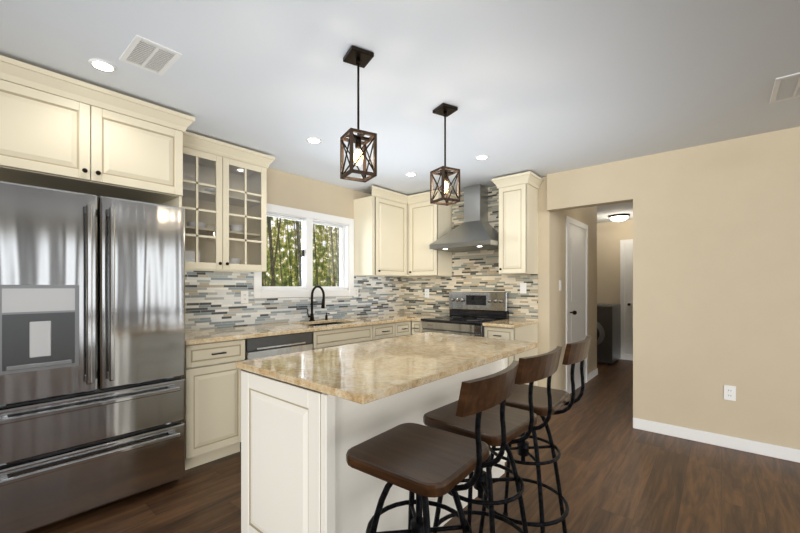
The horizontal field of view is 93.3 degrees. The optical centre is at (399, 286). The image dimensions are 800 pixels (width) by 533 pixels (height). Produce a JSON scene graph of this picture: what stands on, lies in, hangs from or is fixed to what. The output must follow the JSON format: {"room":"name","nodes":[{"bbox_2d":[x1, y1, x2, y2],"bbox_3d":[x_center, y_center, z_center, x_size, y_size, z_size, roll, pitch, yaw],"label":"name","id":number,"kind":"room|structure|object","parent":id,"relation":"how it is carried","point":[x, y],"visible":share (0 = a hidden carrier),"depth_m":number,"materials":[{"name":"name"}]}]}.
{"room":"kitchen","nodes":[
{"label":"kitchen","id":0,"kind":"room"},
{"bbox_2d":[185,168,403,330],"bbox_3d":[-2.345,0.055,2.554,0.158,2.440,7.550,0,0,40],"label":"wall","id":1,"kind":"structure","parent":0,"point":[212,299],"depth_m":3.86,"materials":[{"name":"tile"}]},
{"bbox_2d":[0,55,107,194],"bbox_3d":[-2.147,-0.875,2.196,0.619,0.540,0.542,0,0,40],"label":"upper cabinet","id":2,"kind":"object","parent":1,"relation":"attached to","point":[60,131],"depth_m":2.05,"materials":[{"name":"beige wood"}]},
{"bbox_2d":[96,91,187,205],"bbox_3d":[-1.863,-0.875,2.530,0.619,0.540,0.542,0,0,40],"label":"upper cabinet","id":3,"kind":"object","parent":1,"relation":"attached to","point":[148,142],"depth_m":2.38,"materials":[{"name":"beige wood"}]},
{"bbox_2d":[241,291,247,302],"bbox_3d":[-1.437,0.095,3.494,0.007,0.116,0.072,0,0,40],"label":"electrical outlet","id":4,"kind":"object","parent":1,"relation":"attached to","point":[244,296],"visible":1,"depth_m":3.49,"materials":[{"name":"white plastic"}]},
{"bbox_2d":[253,203,353,297],"bbox_3d":[-1.022,-0.350,4.093,0.158,0.920,1.270,0,0,40],"label":"window","id":5,"kind":"structure","parent":1,"relation":"in","point":[309,220],"depth_m":4.06,"materials":[{"name":"white plastic"}]},
{"bbox_2d":[354,287,357,296],"bbox_3d":[-0.529,0.065,4.560,0.007,0.116,0.072,0,0,40],"label":"electrical outlet","id":6,"kind":"object","parent":1,"relation":"attached to","point":[355,291],"visible":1,"depth_m":4.55,"materials":[{"name":"white plastic"}]},
{"bbox_2d":[353,187,403,276],"bbox_3d":[-0.234,-0.640,4.667,0.329,1.010,0.615,0,0,40],"label":"upper cabinet","id":7,"kind":"object","parent":1,"relation":"attached to","point":[378,218],"depth_m":4.47,"materials":[{"name":"beige wood"}]},
{"bbox_2d":[0,0,799,222],"bbox_3d":[1.351,-1.195,1.719,6.870,0.060,11.070,0,0,40],"label":"ceiling","id":8,"kind":"structure","parent":0,"point":[541,88],"depth_m":2.06,"materials":[{"name":"white paint"}]},
{"bbox_2d":[88,58,116,72],"bbox_3d":[-1.561,-1.161,1.985,0.120,0.006,0.120,0,0,40],"label":"recessed light","id":9,"kind":"object","parent":8,"relation":"in","point":[102,65],"visible":1,"depth_m":1.98,"materials":[{"name":"white"}]},
{"bbox_2d":[119,34,181,75],"bbox_3d":[-1.260,-1.161,1.906,0.290,0.007,0.195,0,0,40],"label":"ceiling vent","id":10,"kind":"object","parent":8,"relation":"in","point":[149,55],"visible":1,"depth_m":1.89,"materials":[{"name":"white metal"}]},
{"bbox_2d":[306,137,321,143],"bbox_3d":[-0.683,-1.161,3.000,0.120,0.006,0.120,0,0,40],"label":"recessed light","id":11,"kind":"object","parent":8,"relation":"in","point":[313,140],"visible":1,"depth_m":2.99,"materials":[{"name":"white"}]},
{"bbox_2d":[340,45,376,181],"bbox_3d":[-0.209,-0.857,1.899,0.140,0.614,0.140,0,0,-30],"label":"pendant light","id":12,"kind":"object","parent":8,"relation":"hanging from","point":[358,57],"visible":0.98,"depth_m":1.88,"materials":[{"name":"brown wood"}]},
{"bbox_2d":[405,172,416,175],"bbox_3d":[0.114,-1.161,3.904,0.120,0.006,0.120,0,0,40],"label":"recessed light","id":13,"kind":"object","parent":8,"relation":"in","point":[411,174],"visible":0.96,"depth_m":3.89,"materials":[{"name":"white"}]},
{"bbox_2d":[430,103,459,205],"bbox_3d":[0.294,-0.857,2.467,0.140,0.614,0.140,0,0,-30],"label":"pendant light","id":14,"kind":"object","parent":8,"relation":"hanging from","point":[445,111],"visible":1,"depth_m":2.45,"materials":[{"name":"brown wood"}]},
{"bbox_2d":[475,155,488,159],"bbox_3d":[0.736,-1.161,3.392,0.120,0.006,0.120,0,0,40],"label":"recessed light","id":15,"kind":"object","parent":8,"relation":"in","point":[481,157],"visible":1,"depth_m":3.38,"materials":[{"name":"white"}]},
{"bbox_2d":[609,214,629,221],"bbox_3d":[3.570,-1.135,6.154,0.300,0.135,0.300,0,0,40],"label":"ceiling light","id":16,"kind":"object","parent":8,"relation":"attached to","point":[618,217],"visible":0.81,"depth_m":6.07,"materials":[{"name":"white glass"}]},
{"bbox_2d":[769,72,799,103],"bbox_3d":[2.297,-1.161,2.182,0.210,0.007,0.370,0,0,40],"label":"ceiling vent","id":17,"kind":"object","parent":8,"relation":"in","point":[787,87],"visible":1,"depth_m":2.21,"materials":[{"name":"white metal"}]},
{"bbox_2d":[26,359,799,532],"bbox_3d":[1.351,1.305,1.719,6.870,0.060,11.070,0,0,40],"label":"floor","id":18,"kind":"structure","parent":0,"point":[618,473],"depth_m":2.38,"materials":[{"name":"brown wood"}]},
{"bbox_2d":[0,181,184,532],"bbox_3d":[-1.922,0.380,2.312,0.755,1.790,0.900,0,0,40],"label":"fridge","id":19,"kind":"object","parent":18,"relation":"on","point":[92,350],"visible":1,"depth_m":2.05,"materials":[{"name":"grey metal"}]},
{"bbox_2d":[182,341,244,469],"bbox_3d":[-1.543,0.834,2.906,0.619,0.884,0.425,0,0,40],"label":"base cabinet","id":20,"kind":"object","parent":18,"relation":"on","point":[212,378],"depth_m":2.69,"materials":[{"name":"beige wood"}]},
{"bbox_2d":[185,322,325,344],"bbox_3d":[-1.299,0.374,3.161,0.645,0.030,1.150,0,0,40],"label":"countertop","id":21,"kind":"structure","parent":20,"relation":"on","point":[238,333],"depth_m":3.04,"materials":[{"name":"beige stone"}]},
{"bbox_2d":[307,285,329,320],"bbox_3d":[-0.816,0.173,3.973,0.238,0.374,0.275,0,0,40],"label":"faucet","id":22,"kind":"object","parent":21,"relation":"on","point":[311,315],"visible":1,"depth_m":3.95,"materials":[{"name":"black metal"}]},
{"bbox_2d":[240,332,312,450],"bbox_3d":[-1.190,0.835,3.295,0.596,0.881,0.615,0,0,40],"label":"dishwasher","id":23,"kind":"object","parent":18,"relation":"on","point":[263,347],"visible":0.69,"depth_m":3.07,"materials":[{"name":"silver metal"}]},
{"bbox_2d":[313,341,340,349],"bbox_3d":[-0.758,0.956,3.829,0.619,0.640,0.750,0,0,40],"label":"base cabinet","id":24,"kind":"object","parent":18,"relation":"on","point":[321,344],"depth_m":3.45,"materials":[{"name":"beige wood"}]},
{"bbox_2d":[330,321,393,344],"bbox_3d":[-0.401,0.834,4.248,0.619,0.884,0.458,0,0,40],"label":"base cabinet","id":25,"kind":"object","parent":18,"relation":"on","point":[344,334],"depth_m":3.77,"materials":[{"name":"beige wood"}]},
{"bbox_2d":[330,313,449,324],"bbox_3d":[-0.073,0.374,4.501,0.775,0.030,1.320,0,0,40],"label":"countertop","id":26,"kind":"structure","parent":25,"relation":"on","point":[385,319],"depth_m":4.29,"materials":[{"name":"beige stone"}]},
{"bbox_2d":[239,356,508,532],"bbox_3d":[-0.034,0.834,2.209,0.696,0.884,1.562,0,0,40],"label":"kitchen island","id":27,"kind":"object","parent":18,"relation":"on","point":[310,419],"depth_m":1.58,"materials":[{"name":"white wood"}]},
{"bbox_2d":[236,332,538,403],"bbox_3d":[0.056,0.374,2.132,0.880,0.030,1.580,0,0,40],"label":"island countertop","id":28,"kind":"structure","parent":27,"relation":"on","point":[368,372],"depth_m":1.80,"materials":[{"name":"beige stone"}]},
{"bbox_2d":[394,321,417,336],"bbox_3d":[-0.173,0.834,4.472,0.675,0.884,0.287,0,0,40],"label":"base cabinet","id":29,"kind":"object","parent":18,"relation":"on","point":[401,328],"depth_m":4.32,"materials":[{"name":"beige wood"}]},
{"bbox_2d":[418,321,422,333],"bbox_3d":[0.073,0.834,4.806,0.618,0.884,0.662,0,0,40],"label":"base cabinet","id":30,"kind":"object","parent":18,"relation":"on","point":[420,328],"depth_m":4.31,"materials":[{"name":"beige wood"}]},
{"bbox_2d":[346,360,518,532],"bbox_3d":[0.098,0.757,1.220,0.512,1.035,0.424,0,0,37],"label":"stool","id":31,"kind":"object","parent":18,"relation":"on","point":[423,462],"visible":1,"depth_m":1.16,"materials":[{"name":"brown wood"}]},
{"bbox_2d":[421,292,508,336],"bbox_3d":[0.717,0.667,4.237,0.760,1.215,0.694,0,0,40],"label":"range","id":32,"kind":"object","parent":18,"relation":"on","point":[470,313],"visible":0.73,"depth_m":4.26,"materials":[{"name":"silver metal"}]},
{"bbox_2d":[423,346,561,532],"bbox_3d":[0.367,0.757,1.544,0.512,1.035,0.424,0,0,42],"label":"stool","id":33,"kind":"object","parent":18,"relation":"on","point":[531,370],"visible":0.77,"depth_m":1.46,"materials":[{"name":"brown wood"}]},
{"bbox_2d":[482,321,537,385],"bbox_3d":[1.157,0.834,3.918,0.315,0.884,0.609,0,0,40],"label":"base cabinet","id":34,"kind":"object","parent":18,"relation":"on","point":[529,333],"depth_m":3.74,"materials":[{"name":"beige wood"}]},
{"bbox_2d":[482,319,533,328],"bbox_3d":[1.151,0.374,3.902,0.325,0.030,0.645,0,0,40],"label":"countertop","id":35,"kind":"structure","parent":34,"relation":"on","point":[509,323],"depth_m":3.72,"materials":[{"name":"beige stone"}]},
{"bbox_2d":[479,335,590,532],"bbox_3d":[0.649,0.757,1.859,0.512,1.035,0.424,0,0,38],"label":"stool","id":36,"kind":"object","parent":18,"relation":"on","point":[575,352],"visible":0.77,"depth_m":1.78,"materials":[{"name":"brown wood"}]},
{"bbox_2d":[597,304,620,364],"bbox_3d":[3.394,0.790,6.596,0.680,0.970,0.715,0,0,40],"label":"washer","id":37,"kind":"object","parent":18,"relation":"on","point":[609,334],"visible":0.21,"depth_m":6.22,"materials":[{"name":"grey metal"}]},
{"bbox_2d":[404,177,552,388],"bbox_3d":[0.795,0.055,4.715,2.140,2.440,0.128,0,0,40],"label":"wall","id":38,"kind":"structure","parent":0,"point":[476,271],"depth_m":4.36,"materials":[{"name":"tile"}]},
{"bbox_2d":[425,289,428,297],"bbox_3d":[0.356,0.085,5.000,0.072,0.116,0.007,0,0,40],"label":"electrical outlet","id":39,"kind":"object","parent":38,"relation":"attached to","point":[426,293],"visible":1,"depth_m":5.00,"materials":[{"name":"white plastic"}]},
{"bbox_2d":[404,190,451,276],"bbox_3d":[0.348,-0.640,4.764,0.475,1.010,0.388,0,0,40],"label":"upper cabinet","id":40,"kind":"object","parent":38,"relation":"attached to","point":[425,222],"depth_m":4.66,"materials":[{"name":"beige wood"}]},
{"bbox_2d":[429,184,498,251],"bbox_3d":[0.792,-0.797,4.309,0.776,0.732,0.490,0,0,40],"label":"range hood","id":41,"kind":"object","parent":38,"relation":"attached to","point":[475,230],"visible":0.9,"depth_m":4.29,"materials":[{"name":"silver metal"}]},
{"bbox_2d":[496,171,539,274],"bbox_3d":[1.260,-0.640,4.027,0.300,1.010,0.329,0,0,40],"label":"upper cabinet","id":42,"kind":"object","parent":38,"relation":"attached to","point":[518,193],"depth_m":3.90,"materials":[{"name":"beige wood"}]},
{"bbox_2d":[520,283,525,292],"bbox_3d":[1.353,0.015,4.151,0.072,0.116,0.008,0,0,40],"label":"light switch","id":43,"kind":"object","parent":38,"relation":"attached to","point":[522,287],"visible":1,"depth_m":4.15,"materials":[{"name":"white plastic"}]},
{"bbox_2d":[553,206,596,389],"bbox_3d":[2.212,0.055,4.821,0.120,2.440,1.870,0,0,40],"label":"wall","id":44,"kind":"structure","parent":0,"point":[587,216],"depth_m":4.36,"materials":[{"name":"beige paint"}]},
{"bbox_2d":[566,216,587,393],"bbox_3d":[2.248,0.225,4.705,0.085,2.100,0.900,0,0,40],"label":"door","id":45,"kind":"structure","parent":44,"relation":"attached to","point":[576,281],"depth_m":4.68,"materials":[{"name":"white wood"}]},
{"bbox_2d":[588,368,597,380],"bbox_3d":[2.694,1.228,5.284,0.014,0.095,0.540,0,0,40],"label":"baseboard","id":46,"kind":"structure","parent":44,"relation":"attached to","point":[592,374],"depth_m":5.28,"materials":[{"name":"white wood"}]},
{"bbox_2d":[597,220,632,303],"bbox_3d":[3.670,0.055,6.935,2.840,2.440,0.120,0,0,40],"label":"wall","id":47,"kind":"structure","parent":0,"point":[610,235],"depth_m":6.76,"materials":[{"name":"beige paint"}]},
{"bbox_2d":[620,239,632,359],"bbox_3d":[4.208,0.225,6.348,0.900,2.100,0.076,0,0,40],"label":"door","id":48,"kind":"structure","parent":47,"relation":"attached to","point":[626,275],"depth_m":6.60,"materials":[{"name":"white wood"}]},
{"bbox_2d":[625,354,632,359],"bbox_3d":[3.627,1.228,6.884,2.600,0.095,0.014,0,0,40],"label":"baseboard","id":49,"kind":"structure","parent":47,"relation":"attached to","point":[627,357],"depth_m":6.58,"materials":[{"name":"white wood"}]},
{"bbox_2d":[547,126,799,448],"bbox_3d":[3.362,0.055,2.431,4.730,2.440,0.120,0,0,40],"label":"wall","id":50,"kind":"structure","parent":0,"point":[716,267],"depth_m":3.05,"materials":[{"name":"beige paint"}]},
{"bbox_2d":[633,417,799,462],"bbox_3d":[3.543,1.228,2.188,3.780,0.095,0.014,0,0,40],"label":"baseboard","id":51,"kind":"structure","parent":50,"relation":"attached to","point":[766,449],"depth_m":3.01,"materials":[{"name":"white wood"}]},
{"bbox_2d":[724,385,735,400],"bbox_3d":[2.609,0.840,2.988,0.072,0.116,0.007,0,0,40],"label":"electrical outlet","id":52,"kind":"object","parent":50,"relation":"attached to","point":[729,392],"visible":1,"depth_m":2.99,"materials":[{"name":"white plastic"}]},
{"label":"outside","id":53,"kind":"structure","parent":0,"visible":0},
{"bbox_2d":[262,216,339,285],"bbox_3d":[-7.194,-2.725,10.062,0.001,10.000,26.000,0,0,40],"label":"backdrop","id":54,"kind":"structure","parent":53,"point":[273,243],"depth_m":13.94,"materials":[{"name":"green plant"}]}
]}

